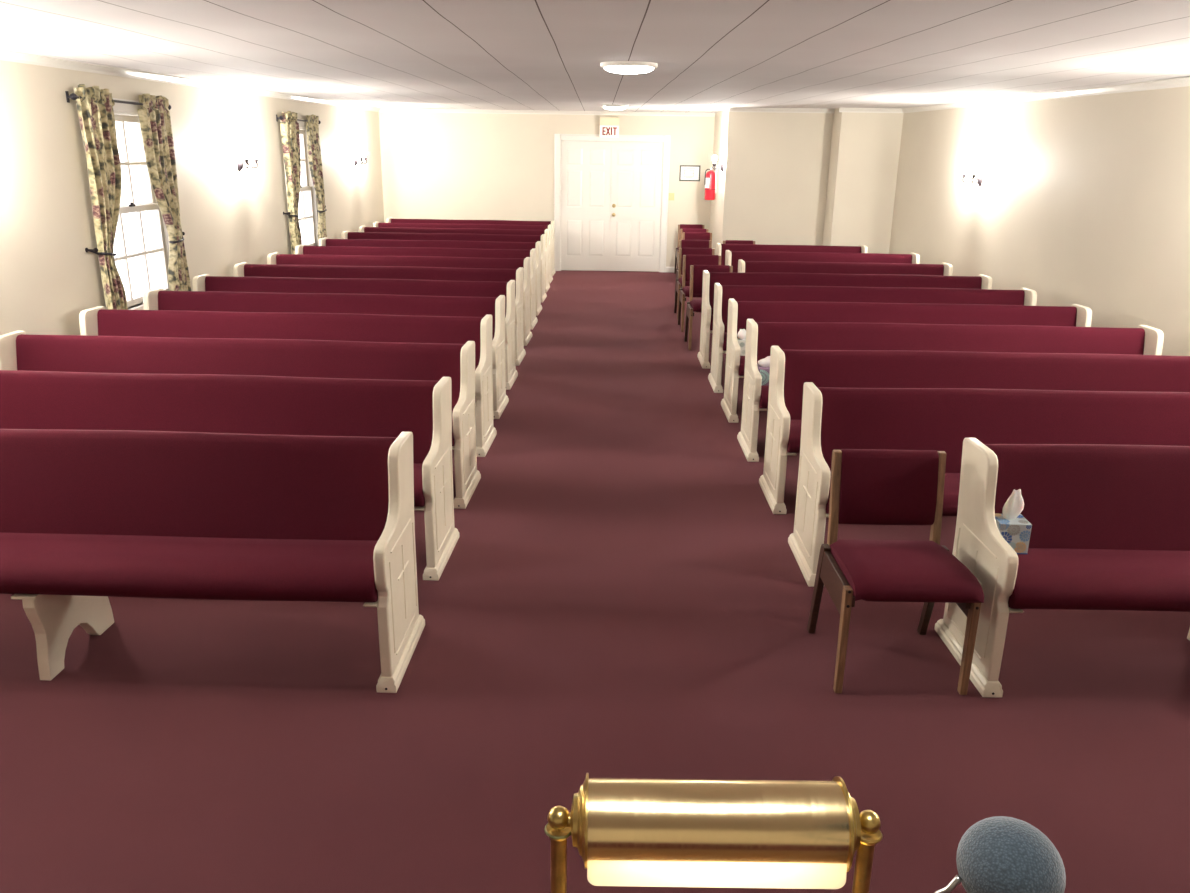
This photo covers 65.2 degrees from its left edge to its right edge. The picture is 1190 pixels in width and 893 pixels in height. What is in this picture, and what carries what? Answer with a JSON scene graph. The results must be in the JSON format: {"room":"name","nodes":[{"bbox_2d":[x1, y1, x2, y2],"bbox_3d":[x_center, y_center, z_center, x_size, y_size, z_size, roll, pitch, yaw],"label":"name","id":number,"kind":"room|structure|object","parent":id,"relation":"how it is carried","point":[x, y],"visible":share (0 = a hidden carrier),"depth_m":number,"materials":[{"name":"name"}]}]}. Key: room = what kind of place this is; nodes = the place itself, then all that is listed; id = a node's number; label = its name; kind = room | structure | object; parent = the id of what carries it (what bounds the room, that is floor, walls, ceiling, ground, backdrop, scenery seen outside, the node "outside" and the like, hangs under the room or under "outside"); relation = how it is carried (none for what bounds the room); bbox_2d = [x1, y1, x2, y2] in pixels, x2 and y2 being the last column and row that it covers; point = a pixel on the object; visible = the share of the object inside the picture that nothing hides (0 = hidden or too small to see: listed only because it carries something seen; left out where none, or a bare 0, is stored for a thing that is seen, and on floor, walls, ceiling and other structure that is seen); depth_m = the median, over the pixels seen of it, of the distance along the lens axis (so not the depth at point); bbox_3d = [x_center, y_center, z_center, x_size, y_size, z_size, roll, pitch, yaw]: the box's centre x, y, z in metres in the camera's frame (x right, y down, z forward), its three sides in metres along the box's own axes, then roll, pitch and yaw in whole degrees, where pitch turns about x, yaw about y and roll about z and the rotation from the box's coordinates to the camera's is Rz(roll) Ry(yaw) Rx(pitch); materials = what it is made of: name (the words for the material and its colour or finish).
{"room":"house of worship","nodes":[
{"label":"house of worship","id":0,"kind":"room"},
{"bbox_2d":[0,60,383,334],"bbox_3d":[-3.525,-1.425,6.321,0.160,2.554,18.410,1,17,0],"label":"wall","id":1,"kind":"structure","parent":0,"point":[229,217],"depth_m":7.62,"materials":[{"name":"beige paint"}]},
{"bbox_2d":[65,91,170,109],"bbox_3d":[-3.387,-2.468,6.669,0.087,0.070,1.440,1,17,0],"label":"curtain rod","id":2,"kind":"object","parent":1,"relation":"attached to","point":[73,96],"visible":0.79,"depth_m":6.24,"materials":[{"name":"black metal"}]},
{"bbox_2d":[73,84,127,309],"bbox_3d":[-3.382,-1.653,6.452,0.119,1.596,0.513,1,17,0],"label":"floral curtain","id":3,"kind":"object","parent":2,"relation":"hanging from","point":[96,117],"visible":0.9,"depth_m":6.37,"materials":[{"name":"fabric"}]},
{"bbox_2d":[138,93,190,290],"bbox_3d":[-3.379,-1.927,7.332,0.119,1.590,0.475,1,17,0],"label":"floral curtain","id":4,"kind":"object","parent":2,"relation":"hanging from","point":[155,120],"visible":0.94,"depth_m":7.27,"materials":[{"name":"fabric"}]},
{"bbox_2d":[113,98,169,309],"bbox_3d":[-3.505,-1.769,6.983,0.190,1.575,1.250,1,17,0],"label":"window","id":5,"kind":"structure","parent":1,"relation":"in","point":[158,232],"depth_m":7.22,"materials":[{"name":"white paint"}]},
{"bbox_2d":[0,49,380,111],"bbox_3d":[-3.408,-2.465,5.994,0.045,0.268,18.090,1,17,0],"label":"trim","id":6,"kind":"structure","parent":1,"relation":"attached to","point":[6,55],"depth_m":7.12,"materials":[{"name":"white paint"}]},
{"bbox_2d":[237,148,257,171],"bbox_3d":[-3.353,-2.752,8.927,0.151,0.221,0.298,1,17,0],"label":"wall sconce","id":7,"kind":"object","parent":1,"relation":"attached to","point":[240,162],"visible":1,"depth_m":8.92,"materials":[{"name":"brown metal"}]},
{"bbox_2d":[276,115,320,123],"bbox_3d":[-3.372,-3.722,10.609,0.087,0.070,1.450,1,17,0],"label":"curtain rod","id":8,"kind":"object","parent":1,"relation":"attached to","point":[280,117],"visible":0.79,"depth_m":10.02,"materials":[{"name":"black metal"}]},
{"bbox_2d":[280,111,301,253],"bbox_3d":[-3.367,-2.897,10.386,0.119,1.612,0.506,1,17,0],"label":"floral curtain","id":9,"kind":"object","parent":8,"relation":"hanging from","point":[290,136],"visible":0.93,"depth_m":10.31,"materials":[{"name":"fabric"}]},
{"bbox_2d":[306,114,326,243],"bbox_3d":[-3.364,-3.175,11.279,0.119,1.605,0.476,1,17,0],"label":"floral curtain","id":10,"kind":"object","parent":8,"relation":"hanging from","point":[312,127],"visible":0.86,"depth_m":11.17,"materials":[{"name":"fabric"}]},
{"bbox_2d":[284,121,318,245],"bbox_3d":[-3.491,-3.004,10.914,0.190,1.575,1.250,1,17,0],"label":"window","id":11,"kind":"structure","parent":1,"relation":"in","point":[308,195],"depth_m":11.36,"materials":[{"name":"white glass"}]},
{"bbox_2d":[354,150,366,165],"bbox_3d":[-3.337,-4.092,13.192,0.151,0.221,0.298,1,17,0],"label":"wall sconce","id":12,"kind":"object","parent":1,"relation":"attached to","point":[356,160],"visible":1,"depth_m":13.18,"materials":[{"name":"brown metal"}]},
{"bbox_2d":[379,112,714,266],"bbox_3d":[-0.698,-4.121,15.028,5.450,2.554,0.160,1,17,0],"label":"wall","id":13,"kind":"structure","parent":0,"point":[450,166],"depth_m":14.82,"materials":[{"name":"beige paint"}]},
{"bbox_2d":[379,108,714,116],"bbox_3d":[-0.757,-5.234,14.571,5.280,0.055,0.045,1,17,0],"label":"trim","id":14,"kind":"structure","parent":13,"relation":"attached to","point":[381,109],"depth_m":14.57,"materials":[{"name":"white paint"}]},
{"bbox_2d":[561,141,610,270],"bbox_3d":[-0.150,-3.878,15.074,0.795,2.022,0.045,1,17,0],"label":"door","id":15,"kind":"structure","parent":13,"relation":"in","point":[585,166],"depth_m":15.05,"materials":[{"name":"white paint"}]},
{"bbox_2d":[600,117,618,137],"bbox_3d":[0.225,-5.011,14.606,0.300,0.300,0.105,1,17,0],"label":"exit sign","id":16,"kind":"object","parent":13,"relation":"attached to","point":[609,126],"visible":1,"depth_m":14.56,"materials":[{"name":"beige plastic"}]},
{"bbox_2d":[554,134,670,271],"bbox_3d":[0.260,-3.920,15.055,1.840,2.140,0.144,1,17,0],"label":"trim","id":17,"kind":"structure","parent":13,"relation":"attached to","point":[665,139],"depth_m":14.88,"materials":[{"name":"white paint"}]},
{"bbox_2d":[609,142,662,270],"bbox_3d":[0.658,-3.856,15.040,0.815,2.022,0.117,1,17,0],"label":"door","id":18,"kind":"structure","parent":13,"relation":"in","point":[636,167],"depth_m":15.04,"materials":[{"name":"white paint"}]},
{"bbox_2d":[668,193,673,199],"bbox_3d":[1.221,-4.018,14.961,0.110,0.116,0.017,1,17,0],"label":"light switch","id":19,"kind":"object","parent":13,"relation":"attached to","point":[671,195],"visible":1,"depth_m":14.96,"materials":[{"name":"beige plastic"}]},
{"bbox_2d":[666,267,676,271],"bbox_3d":[1.500,-2.908,15.310,0.700,0.090,0.014,1,17,0],"label":"baseboard","id":20,"kind":"structure","parent":13,"relation":"attached to","point":[668,269],"depth_m":15.30,"materials":[{"name":"white paint"}]},
{"bbox_2d":[679,165,700,180],"bbox_3d":[1.515,-4.363,14.851,0.330,0.244,0.018,1,17,0],"label":"framed notice","id":21,"kind":"object","parent":13,"relation":"attached to","point":[687,172],"visible":1,"depth_m":14.85,"materials":[{"name":"grey paper"}]},
{"bbox_2d":[0,270,1189,892],"bbox_3d":[0.217,-0.116,6.718,7.760,0.120,18.490,1,17,0],"label":"floor","id":22,"kind":"structure","parent":0,"point":[620,592],"depth_m":3.27,"materials":[{"name":"red carpet"}]},
{"bbox_2d":[0,429,424,692],"bbox_3d":[-2.038,0.379,3.462,2.692,0.826,0.530,1,17,1],"label":"pew","id":23,"kind":"object","parent":22,"relation":"on","point":[87,517],"visible":1,"depth_m":3.49,"materials":[{"name":"red fabric"}]},
{"bbox_2d":[0,532,377,602],"bbox_3d":[-2.041,0.412,3.399,2.578,0.124,0.390,1,17,1],"label":"seat cushion","id":24,"kind":"object","parent":23,"relation":"on","point":[254,566],"depth_m":3.25,"materials":[{"name":"fabric"}]},
{"bbox_2d":[0,370,459,580],"bbox_3d":[-2.030,0.098,4.358,2.692,0.826,0.530,2,17,2],"label":"pew","id":25,"kind":"object","parent":22,"relation":"on","point":[209,403],"visible":0.6,"depth_m":4.39,"materials":[{"name":"fabric"}]},
{"bbox_2d":[413,463,424,506],"bbox_3d":[-2.033,0.131,4.295,2.578,0.124,0.390,2,17,2],"label":"seat cushion","id":26,"kind":"object","parent":25,"relation":"on","point":[419,482],"depth_m":4.08,"materials":[{"name":"fabric"}]},
{"bbox_2d":[0,330,480,508],"bbox_3d":[-2.027,-0.168,5.205,2.692,0.826,0.530,2,17,2],"label":"pew","id":27,"kind":"object","parent":22,"relation":"on","point":[19,350],"visible":0.51,"depth_m":5.25,"materials":[{"name":"fabric"}]},
{"bbox_2d":[452,413,454,445],"bbox_3d":[-2.030,-0.136,5.142,2.578,0.124,0.390,2,17,2],"label":"seat cushion","id":28,"kind":"object","parent":27,"relation":"on","point":[453,423],"depth_m":4.92,"materials":[{"name":"fabric"}]},
{"bbox_2d":[79,306,496,456],"bbox_3d":[-2.023,-0.439,6.068,2.692,0.826,0.530,2,17,2],"label":"pew","id":29,"kind":"object","parent":22,"relation":"on","point":[98,320],"visible":0.32,"depth_m":6.11,"materials":[{"name":"fabric"}]},
{"bbox_2d":[143,288,508,418],"bbox_3d":[-2.020,-0.705,6.913,2.692,0.826,0.530,2,17,2],"label":"pew","id":30,"kind":"object","parent":22,"relation":"on","point":[154,299],"visible":0.35,"depth_m":6.95,"materials":[{"name":"fabric"}]},
{"bbox_2d":[192,274,517,389],"bbox_3d":[-2.017,-0.969,7.753,2.692,0.826,0.530,2,17,2],"label":"pew","id":31,"kind":"object","parent":22,"relation":"on","point":[204,282],"visible":0.3,"depth_m":7.79,"materials":[{"name":"fabric"}]},
{"bbox_2d":[233,262,525,365],"bbox_3d":[-2.014,-1.240,8.616,2.692,0.826,0.530,2,17,2],"label":"pew","id":32,"kind":"object","parent":22,"relation":"on","point":[243,269],"visible":0.33,"depth_m":8.65,"materials":[{"name":"fabric"}]},
{"bbox_2d":[267,252,531,345],"bbox_3d":[-2.011,-1.514,9.489,2.692,0.826,0.530,2,17,2],"label":"pew","id":33,"kind":"object","parent":22,"relation":"on","point":[273,258],"visible":0.35,"depth_m":9.52,"materials":[{"name":"fabric"}]},
{"bbox_2d":[295,244,537,329],"bbox_3d":[-2.007,-1.787,10.357,2.692,0.826,0.530,2,17,2],"label":"pew","id":34,"kind":"object","parent":22,"relation":"on","point":[299,249],"visible":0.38,"depth_m":10.39,"materials":[{"name":"fabric"}]},
{"bbox_2d":[319,237,541,315],"bbox_3d":[-2.004,-2.061,11.230,2.692,0.826,0.530,2,17,2],"label":"pew","id":35,"kind":"object","parent":22,"relation":"on","point":[325,241],"visible":0.27,"depth_m":11.26,"materials":[{"name":"fabric"}]},
{"bbox_2d":[341,231,546,301],"bbox_3d":[-2.001,-2.371,12.217,2.692,0.826,0.530,2,17,2],"label":"pew","id":36,"kind":"object","parent":22,"relation":"on","point":[345,234],"visible":0.33,"depth_m":12.25,"materials":[{"name":"fabric"}]},
{"bbox_2d":[358,226,549,291],"bbox_3d":[-1.997,-2.644,13.086,2.692,0.826,0.530,2,17,2],"label":"pew","id":37,"kind":"object","parent":22,"relation":"on","point":[361,228],"visible":0.29,"depth_m":13.12,"materials":[{"name":"fabric"}]},
{"bbox_2d":[373,221,552,283],"bbox_3d":[-1.994,-2.908,13.925,2.692,0.826,0.530,2,17,2],"label":"pew","id":38,"kind":"object","parent":22,"relation":"on","point":[375,224],"visible":0.22,"depth_m":13.96,"materials":[{"name":"fabric"}]},
{"bbox_2d":[386,218,555,275],"bbox_3d":[-1.991,-3.177,14.784,2.692,0.826,0.530,2,17,2],"label":"pew","id":39,"kind":"object","parent":22,"relation":"on","point":[388,220],"visible":0.22,"depth_m":14.82,"materials":[{"name":"fabric"}]},
{"bbox_2d":[674,224,704,273],"bbox_3d":[1.536,-3.119,14.814,0.476,0.790,0.522,1,17,0],"label":"upholstered chair","id":40,"kind":"object","parent":22,"relation":"on","point":[680,226],"visible":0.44,"depth_m":14.88,"materials":[{"name":"red fabric"}]},
{"bbox_2d":[674,240,710,304],"bbox_3d":[1.306,-2.264,12.086,0.476,0.790,0.522,1,17,0],"label":"upholstered chair","id":41,"kind":"object","parent":22,"relation":"on","point":[682,243],"visible":0.24,"depth_m":12.15,"materials":[{"name":"red fabric"}]},
{"bbox_2d":[677,228,708,267],"bbox_3d":[1.496,-2.849,13.956,0.476,0.790,0.522,1,17,0],"label":"upholstered chair","id":42,"kind":"object","parent":22,"relation":"on","point":[683,229],"visible":0.2,"depth_m":14.02,"materials":[{"name":"red fabric"}]},
{"bbox_2d":[674,248,714,318],"bbox_3d":[1.212,-1.933,11.027,0.476,0.790,0.522,1,17,0],"label":"upholstered chair","id":43,"kind":"object","parent":22,"relation":"on","point":[682,251],"visible":0.43,"depth_m":11.10,"materials":[{"name":"red fabric"}]},
{"bbox_2d":[682,232,711,247],"bbox_3d":[1.466,-2.640,13.288,0.476,0.790,0.522,1,17,0],"label":"upholstered chair","id":44,"kind":"object","parent":22,"relation":"on","point":[686,235],"visible":0.16,"depth_m":13.36,"materials":[{"name":"red fabric"}]},
{"bbox_2d":[678,255,720,331],"bbox_3d":[1.186,-1.690,10.254,0.476,0.790,0.522,1,17,0],"label":"upholstered chair","id":45,"kind":"object","parent":22,"relation":"on","point":[688,260],"visible":0.41,"depth_m":10.32,"materials":[{"name":"red fabric"}]},
{"bbox_2d":[684,265,732,349],"bbox_3d":[1.170,-1.391,9.300,0.476,0.790,0.522,1,17,0],"label":"upholstered chair","id":46,"kind":"object","parent":22,"relation":"on","point":[696,271],"visible":0.53,"depth_m":9.37,"materials":[{"name":"red fabric"}]},
{"bbox_2d":[723,240,754,243],"bbox_3d":[1.886,-2.265,12.115,0.476,0.790,0.522,1,17,0],"label":"upholstered chair","id":47,"kind":"object","parent":22,"relation":"on","point":[724,241],"visible":0.1,"depth_m":12.18,"materials":[{"name":"red fabric"}]},
{"bbox_2d":[716,243,867,264],"bbox_3d":[2.378,-2.020,11.295,1.832,0.826,0.530,1,17,1],"label":"pew","id":48,"kind":"object","parent":22,"relation":"on","point":[720,248],"visible":0.19,"depth_m":11.34,"materials":[{"name":"red fabric"}]},
{"bbox_2d":[725,250,919,272],"bbox_3d":[2.540,-1.749,10.440,2.162,0.826,0.530,1,17,1],"label":"pew","id":49,"kind":"object","parent":22,"relation":"on","point":[731,257],"visible":0.2,"depth_m":10.48,"materials":[{"name":"fabric"}]},
{"bbox_2d":[697,270,991,368],"bbox_3d":[2.298,-1.155,8.539,2.632,0.826,0.530,1,17,1],"label":"pew","id":50,"kind":"object","parent":22,"relation":"on","point":[982,281],"visible":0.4,"depth_m":8.58,"materials":[{"name":"fabric"}]},
{"bbox_2d":[710,314,712,330],"bbox_3d":[2.297,-1.121,8.476,2.518,0.124,0.389,1,17,1],"label":"seat cushion","id":51,"kind":"object","parent":50,"relation":"on","point":[711,315],"depth_m":8.32,"materials":[{"name":"fabric"}]},
{"bbox_2d":[738,259,952,275],"bbox_3d":[2.537,-1.446,9.476,2.162,0.826,0.530,1,17,1],"label":"pew","id":52,"kind":"object","parent":22,"relation":"on","point":[943,269],"visible":0.15,"depth_m":9.52,"materials":[{"name":"fabric"}]},
{"bbox_2d":[708,283,1036,392],"bbox_3d":[2.295,-0.884,7.678,2.632,0.826,0.530,1,17,1],"label":"pew","id":53,"kind":"object","parent":22,"relation":"on","point":[722,294],"visible":0.39,"depth_m":7.72,"materials":[{"name":"fabric"}]},
{"bbox_2d":[723,332,726,350],"bbox_3d":[2.294,-0.851,7.615,2.518,0.124,0.389,1,17,1],"label":"seat cushion","id":54,"kind":"object","parent":53,"relation":"on","point":[725,333],"depth_m":7.46,"materials":[{"name":"fabric"}]},
{"bbox_2d":[807,449,983,694],"bbox_3d":[1.108,0.452,3.433,0.476,0.790,0.522,1,17,0],"label":"upholstered chair","id":55,"kind":"object","parent":22,"relation":"on","point":[868,486],"visible":1,"depth_m":3.50,"materials":[{"name":"red fabric"}]},
{"bbox_2d":[721,298,1091,422],"bbox_3d":[2.292,-0.620,6.836,2.632,0.826,0.530,1,17,1],"label":"pew","id":56,"kind":"object","parent":22,"relation":"on","point":[1075,315],"visible":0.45,"depth_m":6.88,"materials":[{"name":"fabric"}]},
{"bbox_2d":[737,329,745,355],"bbox_3d":[1.081,-0.764,6.800,0.110,0.193,0.110,2,17,3],"label":"tissue box","id":57,"kind":"object","parent":56,"relation":"on","point":[741,335],"visible":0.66,"depth_m":6.76,"materials":[{"name":"white paper"}]},
{"bbox_2d":[739,356,744,375],"bbox_3d":[2.291,-0.586,6.773,2.518,0.124,0.389,1,17,1],"label":"seat cushion","id":58,"kind":"object","parent":56,"relation":"on","point":[741,358],"depth_m":6.62,"materials":[{"name":"fabric"}]},
{"bbox_2d":[737,319,1163,461],"bbox_3d":[2.289,-0.351,5.981,2.632,0.826,0.530,1,17,1],"label":"pew","id":59,"kind":"object","parent":22,"relation":"on","point":[760,336],"visible":0.46,"depth_m":6.03,"materials":[{"name":"fabric"}]},
{"bbox_2d":[757,356,769,385],"bbox_3d":[1.104,-0.484,5.924,0.150,0.184,0.126,0,17,-4],"label":"tissue box","id":60,"kind":"object","parent":59,"relation":"on","point":[763,365],"visible":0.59,"depth_m":5.88,"materials":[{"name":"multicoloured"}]},
{"bbox_2d":[760,370,768,384],"bbox_3d":[1.071,-0.435,5.872,0.065,0.104,0.002,0,17,-4],"label":"print","id":61,"kind":"object","parent":60,"relation":"attached to","point":[760,370],"depth_m":5.87},
{"bbox_2d":[759,386,768,408],"bbox_3d":[2.288,-0.318,5.918,2.518,0.124,0.389,1,17,1],"label":"seat cushion","id":62,"kind":"object","parent":59,"relation":"on","point":[763,390],"depth_m":5.76,"materials":[{"name":"fabric"}]},
{"bbox_2d":[759,346,1189,513],"bbox_3d":[2.286,-0.082,5.124,2.632,0.826,0.530,1,17,1],"label":"pew","id":63,"kind":"object","parent":22,"relation":"on","point":[789,369],"visible":0.49,"depth_m":5.17,"materials":[{"name":"fabric"}]},
{"bbox_2d":[787,420,801,452],"bbox_3d":[2.284,-0.048,5.060,2.518,0.124,0.389,1,17,1],"label":"seat cushion","id":64,"kind":"object","parent":63,"relation":"on","point":[794,432],"depth_m":4.91,"materials":[{"name":"fabric"}]},
{"bbox_2d":[788,382,1189,586],"bbox_3d":[2.282,0.182,4.282,2.632,0.826,0.530,1,17,1],"label":"pew","id":65,"kind":"object","parent":22,"relation":"on","point":[938,419],"visible":0.54,"depth_m":4.33,"materials":[{"name":"red fabric"}]},
{"bbox_2d":[826,471,960,515],"bbox_3d":[2.281,0.216,4.219,2.518,0.124,0.389,1,17,1],"label":"seat cushion","id":66,"kind":"object","parent":65,"relation":"on","point":[951,483],"depth_m":4.07,"materials":[{"name":"fabric"}]},
{"bbox_2d":[934,438,1189,696],"bbox_3d":[2.477,0.446,3.454,2.162,0.826,0.530,1,17,0],"label":"pew","id":67,"kind":"object","parent":22,"relation":"on","point":[1110,530],"visible":1,"depth_m":3.49,"materials":[{"name":"red fabric"}]},
{"bbox_2d":[995,489,1031,553],"bbox_3d":[1.550,0.269,3.469,0.115,0.235,0.116,2,17,3],"label":"tissue box","id":68,"kind":"object","parent":67,"relation":"on","point":[1013,527],"visible":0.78,"depth_m":3.44,"materials":[{"name":"blue"}]},
{"bbox_2d":[995,513,1028,523],"bbox_3d":[1.550,0.268,3.469,0.110,0.001,0.100,2,17,3],"label":"print","id":69,"kind":"object","parent":68,"relation":"on","point":[1003,518],"depth_m":3.45,"materials":[{"name":"multicoloured"}]},
{"bbox_2d":[1000,524,1030,552],"bbox_3d":[1.546,0.341,3.432,0.110,0.112,0.001,2,17,3],"label":"print","id":70,"kind":"object","parent":68,"relation":"on","point":[1009,532],"depth_m":3.43},
{"bbox_2d":[1008,548,1189,611],"bbox_3d":[2.476,0.479,3.390,2.048,0.124,0.389,1,17,0],"label":"seat cushion","id":71,"kind":"object","parent":67,"relation":"on","point":[1126,579],"depth_m":3.24,"materials":[{"name":"fabric"}]},
{"bbox_3d":[0.194,1.912,-0.239,7.360,0.180,3.600,1,17,0],"label":"platform","id":72,"kind":"object","parent":22,"relation":"on","visible":0},
{"bbox_3d":[0.095,1.050,0.825,0.620,0.825,0.545,1,17,0],"label":"lectern","id":73,"kind":"object","parent":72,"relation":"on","visible":0},
{"bbox_2d":[544,773,882,892],"bbox_3d":[0.106,0.446,0.868,0.339,0.302,0.090,1,17,0],"label":"desk lamp","id":74,"kind":"object","parent":73,"relation":"on","point":[637,832],"visible":1,"depth_m":0.81,"materials":[{"name":"gold metal"}]},
{"bbox_2d":[935,816,1065,892],"bbox_3d":[0.289,0.478,0.645,0.146,0.449,0.105,16,23,41],"label":"microphone","id":75,"kind":"object","parent":73,"relation":"on","point":[997,854],"visible":1,"depth_m":0.60,"materials":[{"name":"grey fabric"}]},
{"bbox_2d":[0,0,1189,112],"bbox_3d":[0.251,-2.496,5.971,7.720,0.339,18.450,1,17,0],"label":"ceiling","id":76,"kind":"structure","parent":0,"point":[711,56],"depth_m":4.72,"materials":[{"name":"white tile"}]},
{"bbox_2d":[601,104,628,109],"bbox_3d":[0.258,-4.375,11.989,0.350,0.066,0.350,1,17,0],"label":"ceiling light","id":77,"kind":"object","parent":76,"relation":"attached to","point":[606,106],"visible":0.95,"depth_m":11.87,"materials":[{"name":"white"}]},
{"bbox_2d":[603,107,626,109],"bbox_3d":[0.258,-4.364,11.993,0.300,0.042,0.300,1,17,0],"label":"diffuser","id":78,"kind":"object","parent":77,"relation":"attached to","point":[610,108],"depth_m":11.90,"materials":[{"name":"white plastic"}]},
{"bbox_2d":[600,61,657,73],"bbox_3d":[0.206,-2.301,5.649,0.350,0.066,0.350,1,17,0],"label":"ceiling light","id":79,"kind":"object","parent":76,"relation":"attached to","point":[623,67],"visible":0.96,"depth_m":5.54,"materials":[{"name":"white paint"}]},
{"bbox_2d":[605,66,652,73],"bbox_3d":[0.206,-2.290,5.653,0.300,0.042,0.300,1,17,0],"label":"diffuser","id":80,"kind":"object","parent":79,"relation":"attached to","point":[615,69],"depth_m":5.56,"materials":[{"name":"white plastic"}]},
{"bbox_2d":[709,108,833,254],"bbox_3d":[2.853,-3.694,13.813,2.180,2.565,2.390,1,17,0],"label":"wall","id":81,"kind":"structure","parent":0,"point":[771,189],"depth_m":12.61,"materials":[{"name":"beige paint"}]},
{"bbox_2d":[704,165,716,199],"bbox_3d":[1.746,-3.978,13.990,0.182,0.519,0.163,6,18,17],"label":"fire extinguisher","id":82,"kind":"object","parent":81,"relation":"attached to","point":[710,181],"visible":0.94,"depth_m":13.95,"materials":[{"name":"red metal"}]},
{"bbox_2d":[712,156,723,171],"bbox_3d":[1.703,-3.900,12.838,0.151,0.221,0.298,1,17,2],"label":"wall sconce","id":83,"kind":"object","parent":81,"relation":"attached to","point":[714,157],"visible":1,"depth_m":12.82,"materials":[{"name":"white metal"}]},
{"bbox_2d":[729,107,834,112],"bbox_3d":[2.469,-4.446,12.302,1.390,0.055,0.045,1,17,0],"label":"trim","id":84,"kind":"structure","parent":81,"relation":"attached to","point":[731,109],"depth_m":12.30,"materials":[{"name":"white paint"}]},
{"bbox_2d":[822,108,903,253],"bbox_3d":[3.542,-3.234,12.466,0.790,2.512,0.450,1,17,0],"label":"wall column","id":85,"kind":"structure","parent":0,"point":[865,147],"depth_m":12.17,"materials":[{"name":"beige paint"}]},
{"bbox_2d":[889,86,1189,355],"bbox_3d":[3.990,-0.949,5.190,0.160,2.526,16.020,1,17,0],"label":"wall","id":86,"kind":"structure","parent":0,"point":[1082,200],"depth_m":7.71,"materials":[{"name":"beige paint"}]},
{"bbox_2d":[839,108,902,112],"bbox_3d":[3.537,-4.291,11.875,0.830,0.055,0.045,1,17,0],"label":"trim","id":87,"kind":"structure","parent":86,"relation":"attached to","point":[853,110],"depth_m":11.87,"materials":[{"name":"white paint"}]},
{"bbox_2d":[962,164,982,186],"bbox_3d":[3.857,-2.759,9.454,0.151,0.221,0.298,1,17,0],"label":"wall sconce","id":88,"kind":"object","parent":86,"relation":"attached to","point":[979,179],"visible":1,"depth_m":9.45,"materials":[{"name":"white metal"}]},
{"bbox_2d":[902,76,1189,112],"bbox_3d":[3.901,-1.921,4.649,0.045,0.235,15.250,1,17,0],"label":"trim","id":89,"kind":"structure","parent":86,"relation":"attached to","point":[1182,81],"depth_m":7.68,"materials":[{"name":"white paint"}]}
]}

